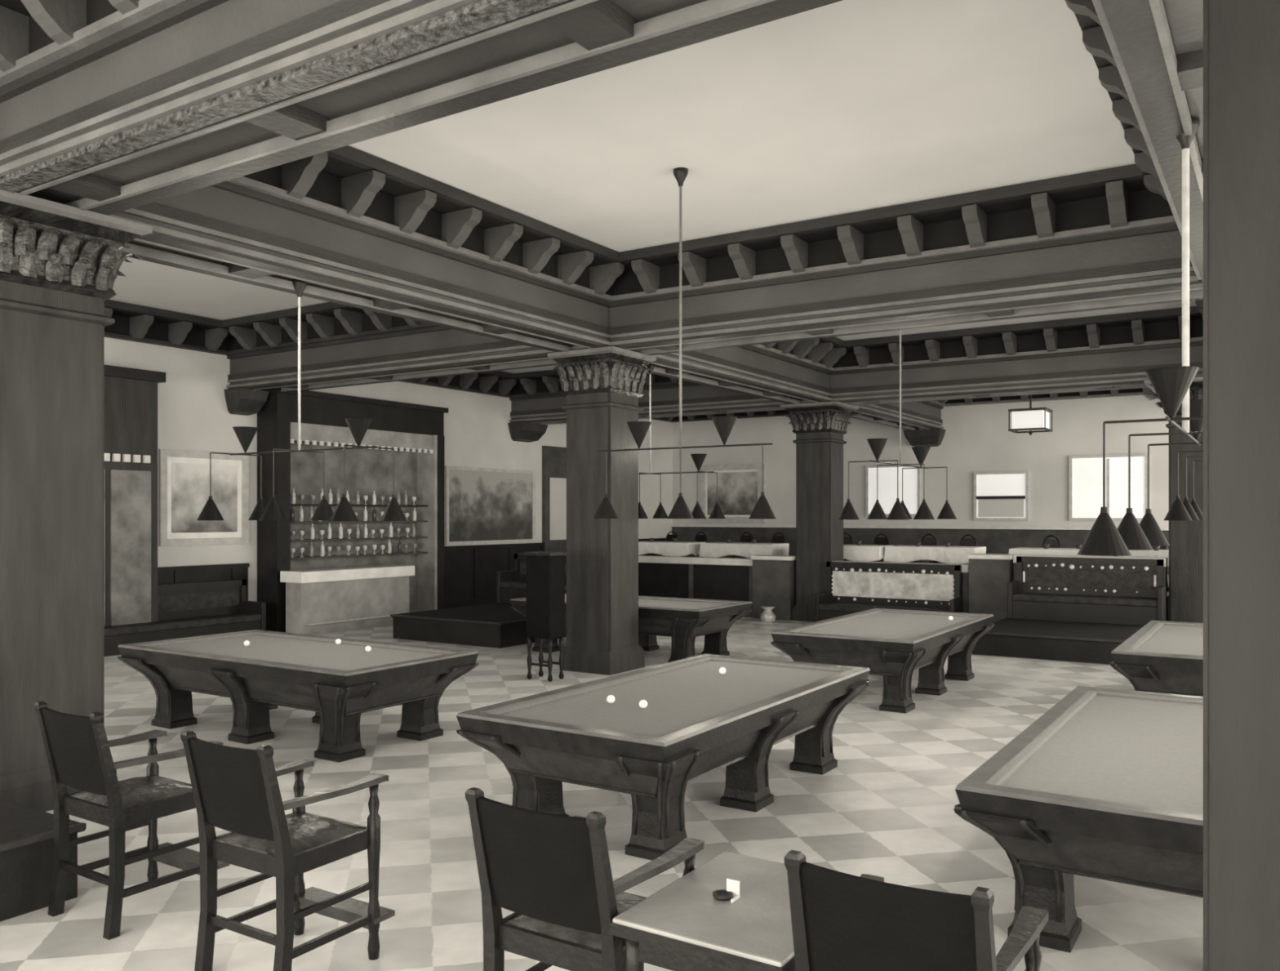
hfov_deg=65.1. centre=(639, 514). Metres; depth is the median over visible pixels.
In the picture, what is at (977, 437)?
wall
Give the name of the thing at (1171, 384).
pendant light
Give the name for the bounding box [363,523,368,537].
bottle
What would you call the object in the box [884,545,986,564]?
dining table
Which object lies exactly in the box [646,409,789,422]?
trim
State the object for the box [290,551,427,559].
shelf
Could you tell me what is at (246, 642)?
ball
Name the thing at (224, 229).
trim
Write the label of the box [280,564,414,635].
bar counter
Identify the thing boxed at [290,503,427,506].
shelf
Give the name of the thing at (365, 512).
bottle
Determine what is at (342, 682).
table
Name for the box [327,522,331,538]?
bottle
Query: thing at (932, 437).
corbel
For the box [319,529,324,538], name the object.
goblet
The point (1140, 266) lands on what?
ceiling beam
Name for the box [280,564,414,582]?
countertop
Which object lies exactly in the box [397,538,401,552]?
bottle
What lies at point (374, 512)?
bottle
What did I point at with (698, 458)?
pendant light
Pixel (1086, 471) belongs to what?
window
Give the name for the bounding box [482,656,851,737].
cushion
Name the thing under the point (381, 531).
goblet
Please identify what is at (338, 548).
goblet
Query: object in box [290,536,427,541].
shelf
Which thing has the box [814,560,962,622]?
settee
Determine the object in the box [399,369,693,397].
trim
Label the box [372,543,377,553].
goblet
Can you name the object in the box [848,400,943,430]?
trim
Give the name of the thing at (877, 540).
dining chair
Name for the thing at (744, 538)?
dining chair
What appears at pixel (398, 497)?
bottle
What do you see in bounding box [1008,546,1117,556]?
dining table
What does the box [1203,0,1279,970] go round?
column
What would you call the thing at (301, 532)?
goblet
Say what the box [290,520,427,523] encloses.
shelf
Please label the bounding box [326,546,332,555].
goblet
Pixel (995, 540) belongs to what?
wainscot
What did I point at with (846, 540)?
dining chair
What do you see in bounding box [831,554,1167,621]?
wall
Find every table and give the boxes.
[117,629,479,762]
[456,653,871,860]
[510,592,752,662]
[609,851,795,970]
[638,540,706,556]
[699,542,789,558]
[770,608,994,713]
[843,544,890,561]
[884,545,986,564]
[953,685,1203,952]
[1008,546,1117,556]
[1109,620,1203,696]
[1117,549,1168,591]
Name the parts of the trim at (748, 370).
moulding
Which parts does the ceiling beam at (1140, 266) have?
soffit frame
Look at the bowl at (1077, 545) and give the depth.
19.17 m
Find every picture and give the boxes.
[158,448,248,546]
[700,462,765,523]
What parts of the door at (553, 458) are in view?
pane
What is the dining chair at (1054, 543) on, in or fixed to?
on the floor at (1167, 575)
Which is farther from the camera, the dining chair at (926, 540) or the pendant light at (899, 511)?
the dining chair at (926, 540)
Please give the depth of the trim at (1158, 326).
17.86 m
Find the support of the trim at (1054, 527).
attached to the wall at (977, 437)
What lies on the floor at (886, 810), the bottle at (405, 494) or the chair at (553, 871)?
the chair at (553, 871)
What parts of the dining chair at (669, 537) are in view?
backrest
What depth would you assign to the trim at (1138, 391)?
24.92 m
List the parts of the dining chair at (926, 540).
backrest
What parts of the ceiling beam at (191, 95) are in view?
moulding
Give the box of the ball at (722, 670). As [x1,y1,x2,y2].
[719,666,725,674]
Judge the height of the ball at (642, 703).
0.062 m
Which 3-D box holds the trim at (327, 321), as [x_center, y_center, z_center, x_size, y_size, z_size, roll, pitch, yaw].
[-6.089,-3.092,12.973,7.500,0.505,7.000,0,0,33]
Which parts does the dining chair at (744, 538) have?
backrest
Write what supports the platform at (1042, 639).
on the floor at (886, 810)
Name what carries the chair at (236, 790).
on the floor at (886, 810)
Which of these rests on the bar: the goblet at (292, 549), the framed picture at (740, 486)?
the goblet at (292, 549)
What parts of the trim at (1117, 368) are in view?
bead moulding, soffit frame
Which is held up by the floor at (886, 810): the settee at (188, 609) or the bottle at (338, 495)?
the settee at (188, 609)
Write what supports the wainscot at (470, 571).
attached to the wall at (193, 415)
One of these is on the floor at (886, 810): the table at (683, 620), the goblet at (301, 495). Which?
the table at (683, 620)
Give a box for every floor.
[0,616,1203,970]
[1167,574,1168,621]
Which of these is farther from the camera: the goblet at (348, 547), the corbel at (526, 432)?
the corbel at (526, 432)
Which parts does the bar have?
panel, valance trim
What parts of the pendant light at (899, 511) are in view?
lamp shade, lamp shade, lamp shade, lamp shade, rod, lamp shade, lamp shade, lamp shade, lamp shade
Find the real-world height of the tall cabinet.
1.660 m
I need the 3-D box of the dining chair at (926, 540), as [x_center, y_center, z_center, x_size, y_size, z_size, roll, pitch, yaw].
[6.159,0.908,21.572,0.431,0.988,0.461,0,0,33]
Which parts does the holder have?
dish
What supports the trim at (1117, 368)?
attached to the wall at (193, 415)
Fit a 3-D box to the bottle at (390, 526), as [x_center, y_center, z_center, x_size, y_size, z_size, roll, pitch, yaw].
[-5.162,0.309,20.782,0.082,0.321,0.078,0,0,33]
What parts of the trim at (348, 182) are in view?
recess panel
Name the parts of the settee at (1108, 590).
armrest, seat, seat rail, panel, rail, frame, armrest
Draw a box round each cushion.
[137,631,459,654]
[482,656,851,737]
[523,594,740,603]
[786,609,981,639]
[985,689,1203,785]
[1125,622,1203,651]
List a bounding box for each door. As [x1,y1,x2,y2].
[104,364,165,626]
[542,445,566,551]
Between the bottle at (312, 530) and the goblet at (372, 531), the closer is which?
the bottle at (312, 530)
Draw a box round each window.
[865,464,920,515]
[973,471,1028,519]
[1069,453,1147,520]
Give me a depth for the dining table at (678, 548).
23.60 m
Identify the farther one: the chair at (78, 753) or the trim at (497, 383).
the trim at (497, 383)
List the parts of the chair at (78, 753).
leg, backrest, leg, seat frame, seat, arm, leg, arm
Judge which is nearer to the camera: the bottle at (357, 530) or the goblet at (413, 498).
the bottle at (357, 530)
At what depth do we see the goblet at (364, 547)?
20.21 m
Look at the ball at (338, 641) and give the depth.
10.50 m
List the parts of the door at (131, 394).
panel, cornice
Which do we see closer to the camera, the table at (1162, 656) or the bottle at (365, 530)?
the table at (1162, 656)
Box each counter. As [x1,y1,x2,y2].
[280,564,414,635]
[638,555,752,617]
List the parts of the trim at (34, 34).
recess panel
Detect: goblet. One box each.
[290,530,295,539]
[290,547,295,557]
[298,530,304,539]
[298,546,304,556]
[299,493,304,503]
[310,494,315,503]
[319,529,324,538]
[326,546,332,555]
[335,546,341,555]
[346,528,351,537]
[346,545,351,555]
[355,546,359,554]
[362,545,367,554]
[363,495,368,504]
[370,528,375,537]
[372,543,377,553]
[379,528,384,537]
[380,495,384,504]
[380,544,385,553]
[395,527,400,537]
[403,544,408,552]
[404,527,409,537]
[411,496,416,505]
[412,542,417,551]
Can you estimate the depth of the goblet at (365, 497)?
20.20 m
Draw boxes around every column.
[0,189,152,811]
[547,346,656,675]
[780,400,858,621]
[1143,376,1203,622]
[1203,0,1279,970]
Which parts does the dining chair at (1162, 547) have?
backrest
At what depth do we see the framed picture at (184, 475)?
17.42 m
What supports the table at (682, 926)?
on the floor at (886, 810)
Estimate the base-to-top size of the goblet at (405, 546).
0.170 m
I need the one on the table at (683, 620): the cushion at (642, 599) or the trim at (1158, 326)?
the cushion at (642, 599)
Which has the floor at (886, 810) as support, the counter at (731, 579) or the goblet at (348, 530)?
the counter at (731, 579)
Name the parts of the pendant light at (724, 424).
lamp shade, lamp shade, rod, lamp shade, lamp shade, lamp shade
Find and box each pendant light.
[196,279,407,520]
[593,167,777,519]
[638,363,725,518]
[837,329,956,519]
[1077,117,1203,555]
[1164,430,1203,520]
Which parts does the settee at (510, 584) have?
armrest, seat, seat rail, rail, frame, panel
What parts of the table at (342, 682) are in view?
rib moulding, leg, rib moulding, leg, leg, rail frame, rail, leg, leg, rib moulding, leg, rib moulding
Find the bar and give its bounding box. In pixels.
[257,386,448,631]
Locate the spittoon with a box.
[760,605,776,622]
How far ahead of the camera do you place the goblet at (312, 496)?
19.06 m
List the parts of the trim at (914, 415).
moulding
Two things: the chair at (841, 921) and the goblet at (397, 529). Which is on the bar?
the goblet at (397, 529)
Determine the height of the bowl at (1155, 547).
0.090 m
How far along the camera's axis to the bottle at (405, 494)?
21.14 m
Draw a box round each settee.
[104,578,266,656]
[496,553,566,603]
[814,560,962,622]
[1007,555,1165,625]
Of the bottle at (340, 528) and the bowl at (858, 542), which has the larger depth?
the bowl at (858, 542)
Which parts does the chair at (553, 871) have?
leg, backrest, seat frame, seat, leg, arm, leg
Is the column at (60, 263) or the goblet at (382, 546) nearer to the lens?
the column at (60, 263)
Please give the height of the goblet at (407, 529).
0.195 m
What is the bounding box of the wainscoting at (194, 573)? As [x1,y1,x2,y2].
[157,562,249,600]
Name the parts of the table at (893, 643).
leg, rib moulding, rail, rail frame, leg, rib moulding, leg, rib moulding, leg, rib moulding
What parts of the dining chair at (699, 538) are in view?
backrest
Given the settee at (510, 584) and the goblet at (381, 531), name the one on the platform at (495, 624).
the settee at (510, 584)
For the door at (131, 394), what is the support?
in the wall at (193, 415)
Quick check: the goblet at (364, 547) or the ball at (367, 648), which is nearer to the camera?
the ball at (367, 648)
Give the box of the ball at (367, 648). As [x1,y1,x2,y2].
[364,645,371,652]
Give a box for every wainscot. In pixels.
[444,537,666,608]
[671,526,1168,574]
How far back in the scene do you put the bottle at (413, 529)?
21.32 m
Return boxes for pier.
[751,554,795,620]
[966,553,1014,622]
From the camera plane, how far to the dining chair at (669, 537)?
25.27 m
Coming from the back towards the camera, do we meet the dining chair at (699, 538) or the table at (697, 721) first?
the dining chair at (699, 538)
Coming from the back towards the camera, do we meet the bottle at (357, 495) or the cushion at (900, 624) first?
the bottle at (357, 495)
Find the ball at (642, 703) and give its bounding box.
[639,699,647,708]
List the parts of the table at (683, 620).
rib moulding, leg, rail, rail frame, leg, leg, rib moulding, leg, rib moulding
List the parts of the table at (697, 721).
rib moulding, leg, leg, rib moulding, rail, rail frame, leg, rib moulding, leg, rib moulding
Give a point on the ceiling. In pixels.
(844, 106)
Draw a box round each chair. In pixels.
[34,701,229,939]
[180,729,395,970]
[465,786,704,970]
[657,530,678,555]
[686,531,707,556]
[732,531,753,557]
[770,532,786,542]
[783,849,1048,970]
[843,533,853,544]
[872,533,889,561]
[915,533,937,563]
[959,533,977,546]
[1041,534,1061,547]
[1151,545,1168,586]
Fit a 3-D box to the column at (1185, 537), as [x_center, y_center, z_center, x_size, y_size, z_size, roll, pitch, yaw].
[9.343,-0.038,16.851,1.545,4.376,1.545,0,0,33]
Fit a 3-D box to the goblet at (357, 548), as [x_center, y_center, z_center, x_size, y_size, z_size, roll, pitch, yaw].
[-5.649,0.716,20.039,0.100,0.167,0.095,0,0,33]
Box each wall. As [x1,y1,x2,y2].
[104,337,672,601]
[672,394,1168,526]
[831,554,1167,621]
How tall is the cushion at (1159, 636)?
0.064 m
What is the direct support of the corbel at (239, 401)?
attached to the wall at (193, 415)
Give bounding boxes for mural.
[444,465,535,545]
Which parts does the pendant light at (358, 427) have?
lamp shade, lamp shade, lamp shade, lamp shade, rod, lamp shade, lamp shade, lamp shade, lamp shade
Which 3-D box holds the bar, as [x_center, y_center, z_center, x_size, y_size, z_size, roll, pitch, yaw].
[-5.596,-0.075,20.009,0.660,4.450,4.360,0,0,33]
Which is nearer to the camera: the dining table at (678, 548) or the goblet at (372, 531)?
the goblet at (372, 531)
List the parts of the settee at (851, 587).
armrest, seat rail, seat, rail, panel, frame, armrest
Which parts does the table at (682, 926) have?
leg, edge moulding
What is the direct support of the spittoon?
on the floor at (886, 810)
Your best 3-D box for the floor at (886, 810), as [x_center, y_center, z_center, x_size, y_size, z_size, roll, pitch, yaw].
[2.735,2.250,11.802,24.200,0.200,30.800,0,0,33]
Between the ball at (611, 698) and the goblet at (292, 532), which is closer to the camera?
the ball at (611, 698)
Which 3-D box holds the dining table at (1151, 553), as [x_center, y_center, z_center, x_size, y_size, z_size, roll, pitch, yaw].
[9.805,1.029,18.332,1.881,0.742,0.953,0,0,33]
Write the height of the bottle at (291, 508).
0.308 m
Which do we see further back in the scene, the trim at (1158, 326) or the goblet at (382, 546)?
the goblet at (382, 546)
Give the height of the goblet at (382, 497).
0.183 m
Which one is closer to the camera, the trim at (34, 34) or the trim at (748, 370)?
the trim at (34, 34)
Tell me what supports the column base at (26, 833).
on the floor at (886, 810)
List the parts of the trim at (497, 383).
recess panel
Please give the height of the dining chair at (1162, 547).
0.988 m
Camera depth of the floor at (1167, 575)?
17.10 m
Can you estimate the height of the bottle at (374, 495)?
0.288 m
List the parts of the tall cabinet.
leg, leg, leg, leg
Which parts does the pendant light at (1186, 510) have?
lamp shade, lamp shade, lamp shade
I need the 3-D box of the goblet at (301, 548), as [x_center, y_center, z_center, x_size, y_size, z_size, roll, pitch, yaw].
[-6.386,0.710,18.929,0.100,0.180,0.095,0,0,33]
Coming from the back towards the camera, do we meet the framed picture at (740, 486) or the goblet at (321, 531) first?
the framed picture at (740, 486)
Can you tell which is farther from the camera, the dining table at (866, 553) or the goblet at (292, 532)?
the dining table at (866, 553)
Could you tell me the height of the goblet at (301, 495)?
0.184 m
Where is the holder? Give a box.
[712,878,739,902]
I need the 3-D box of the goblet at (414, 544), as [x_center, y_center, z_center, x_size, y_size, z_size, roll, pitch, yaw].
[-4.797,0.706,21.339,0.100,0.189,0.095,0,0,33]
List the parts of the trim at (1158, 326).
recess panel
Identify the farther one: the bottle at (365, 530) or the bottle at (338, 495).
the bottle at (365, 530)
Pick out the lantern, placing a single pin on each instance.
(1030, 419)
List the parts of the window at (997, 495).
pane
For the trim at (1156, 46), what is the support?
attached to the ceiling
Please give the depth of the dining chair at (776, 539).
23.67 m
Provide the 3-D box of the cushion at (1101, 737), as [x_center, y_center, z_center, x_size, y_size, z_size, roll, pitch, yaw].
[3.165,1.368,5.920,1.424,0.064,3.204,0,0,33]
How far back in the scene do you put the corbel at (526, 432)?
24.42 m
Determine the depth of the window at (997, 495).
25.54 m
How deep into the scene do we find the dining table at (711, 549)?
22.75 m
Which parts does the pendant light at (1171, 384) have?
lamp shade, lamp shade, lamp shade, lamp shade, rod, lamp shade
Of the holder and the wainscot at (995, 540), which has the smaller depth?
the holder
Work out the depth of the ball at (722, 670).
8.54 m
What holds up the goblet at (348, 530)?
on the bar
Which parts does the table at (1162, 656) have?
leg, rib moulding, rail, rail frame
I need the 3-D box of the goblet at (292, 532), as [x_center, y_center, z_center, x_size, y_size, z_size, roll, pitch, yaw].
[-6.486,0.383,18.730,0.100,0.173,0.095,0,0,33]
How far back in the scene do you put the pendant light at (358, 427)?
9.88 m
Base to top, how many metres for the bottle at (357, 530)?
0.283 m
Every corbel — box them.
[223,387,269,415]
[507,422,547,442]
[902,428,946,446]
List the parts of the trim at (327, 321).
recess panel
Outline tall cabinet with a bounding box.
[523,551,567,681]
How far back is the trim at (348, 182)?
10.65 m
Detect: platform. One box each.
[390,602,566,648]
[972,617,1144,664]
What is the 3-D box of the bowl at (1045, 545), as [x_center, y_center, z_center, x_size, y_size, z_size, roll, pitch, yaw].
[7.837,0.611,19.340,0.120,0.090,0.114,0,0,33]
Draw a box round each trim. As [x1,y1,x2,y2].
[0,0,184,86]
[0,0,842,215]
[104,299,436,355]
[108,181,611,351]
[226,0,1176,302]
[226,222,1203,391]
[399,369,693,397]
[509,341,1203,424]
[645,345,831,404]
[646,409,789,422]
[671,524,1168,530]
[750,298,1203,371]
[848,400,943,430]
[926,387,1156,406]
[1092,0,1203,283]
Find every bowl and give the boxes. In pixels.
[856,540,861,545]
[915,542,920,546]
[944,542,950,546]
[1043,543,1049,548]
[1075,543,1082,548]
[1152,545,1159,550]
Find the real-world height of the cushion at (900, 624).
0.064 m
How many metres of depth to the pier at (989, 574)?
18.21 m
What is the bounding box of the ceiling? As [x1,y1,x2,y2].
[108,0,1197,373]
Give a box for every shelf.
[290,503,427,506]
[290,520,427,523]
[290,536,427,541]
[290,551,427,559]
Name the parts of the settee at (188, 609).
seat rail, seat, panel, frame, rail, armrest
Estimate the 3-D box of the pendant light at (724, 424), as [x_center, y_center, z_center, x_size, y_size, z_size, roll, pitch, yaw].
[0.395,-1.655,9.742,2.020,3.389,0.260,0,0,33]
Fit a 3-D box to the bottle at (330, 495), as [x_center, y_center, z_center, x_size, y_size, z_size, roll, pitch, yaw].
[-6.016,-0.349,19.483,0.082,0.298,0.078,0,0,33]
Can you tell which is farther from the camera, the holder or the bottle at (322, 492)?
the bottle at (322, 492)
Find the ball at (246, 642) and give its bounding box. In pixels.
[243,640,249,645]
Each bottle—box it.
[290,505,293,521]
[291,488,295,503]
[298,505,303,521]
[309,505,313,521]
[309,542,313,556]
[310,523,314,538]
[320,488,323,501]
[320,540,324,555]
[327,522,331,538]
[328,488,332,503]
[336,488,340,504]
[338,522,342,538]
[346,490,349,501]
[355,490,359,504]
[355,524,359,537]
[363,506,367,520]
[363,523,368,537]
[372,490,376,504]
[372,506,376,520]
[387,538,391,552]
[389,522,392,537]
[396,491,400,504]
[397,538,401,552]
[404,490,407,504]
[411,523,415,536]
[413,507,416,520]
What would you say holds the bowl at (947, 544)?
on the dining table at (897, 553)
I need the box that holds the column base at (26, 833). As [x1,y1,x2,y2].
[0,797,86,921]
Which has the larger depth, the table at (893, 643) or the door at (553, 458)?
the door at (553, 458)
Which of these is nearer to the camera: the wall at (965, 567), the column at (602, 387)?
the column at (602, 387)
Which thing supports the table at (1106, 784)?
on the floor at (886, 810)
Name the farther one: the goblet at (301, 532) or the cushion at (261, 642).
the goblet at (301, 532)
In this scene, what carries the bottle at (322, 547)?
on the bar
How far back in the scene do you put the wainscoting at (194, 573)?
17.44 m
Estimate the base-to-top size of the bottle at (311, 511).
0.304 m
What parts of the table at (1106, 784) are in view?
rib moulding, leg, rail, rail frame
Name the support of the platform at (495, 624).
on the floor at (886, 810)
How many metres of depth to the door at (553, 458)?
25.78 m
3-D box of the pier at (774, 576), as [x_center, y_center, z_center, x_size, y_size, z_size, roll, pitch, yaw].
[2.813,1.500,20.767,0.910,1.300,0.510,0,0,33]
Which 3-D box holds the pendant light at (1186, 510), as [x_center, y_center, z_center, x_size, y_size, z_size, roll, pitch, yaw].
[6.202,-1.125,10.756,0.860,2.369,2.260,0,0,33]
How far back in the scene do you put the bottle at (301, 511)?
18.91 m
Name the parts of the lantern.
lantern glass, rod, lantern frame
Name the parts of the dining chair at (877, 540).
backrest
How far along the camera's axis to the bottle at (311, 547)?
19.09 m
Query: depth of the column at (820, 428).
20.20 m
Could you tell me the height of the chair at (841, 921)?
1.155 m
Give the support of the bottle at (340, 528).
on the bar
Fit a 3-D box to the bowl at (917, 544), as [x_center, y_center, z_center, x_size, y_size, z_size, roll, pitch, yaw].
[5.736,0.611,20.695,0.120,0.090,0.114,0,0,33]
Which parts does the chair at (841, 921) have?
leg, arm, backrest, leg, arm, leg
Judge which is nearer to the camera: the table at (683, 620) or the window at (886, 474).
the table at (683, 620)
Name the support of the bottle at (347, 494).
on the bar
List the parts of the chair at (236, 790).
leg, backrest, leg, seat frame, seat, arm, leg, arm, leg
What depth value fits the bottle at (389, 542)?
20.77 m
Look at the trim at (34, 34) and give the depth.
6.06 m
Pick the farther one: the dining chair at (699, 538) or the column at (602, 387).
the dining chair at (699, 538)
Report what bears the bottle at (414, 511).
on the bar
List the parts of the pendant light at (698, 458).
lamp shade, rod, lamp shade, lamp shade, lamp shade, lamp shade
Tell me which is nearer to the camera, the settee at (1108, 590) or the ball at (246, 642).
the ball at (246, 642)
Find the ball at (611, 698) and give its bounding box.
[606,694,614,703]
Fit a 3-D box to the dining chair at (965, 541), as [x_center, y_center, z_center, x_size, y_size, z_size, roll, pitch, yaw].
[6.865,0.908,21.116,0.431,0.988,0.461,0,0,33]
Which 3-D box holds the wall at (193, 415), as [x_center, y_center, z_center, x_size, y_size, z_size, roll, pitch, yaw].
[-7.387,-0.600,18.155,0.300,5.500,30.500,0,0,33]
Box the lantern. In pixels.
[1008,394,1053,435]
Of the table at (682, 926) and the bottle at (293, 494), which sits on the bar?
the bottle at (293, 494)
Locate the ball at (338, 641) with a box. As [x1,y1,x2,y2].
[335,638,341,644]

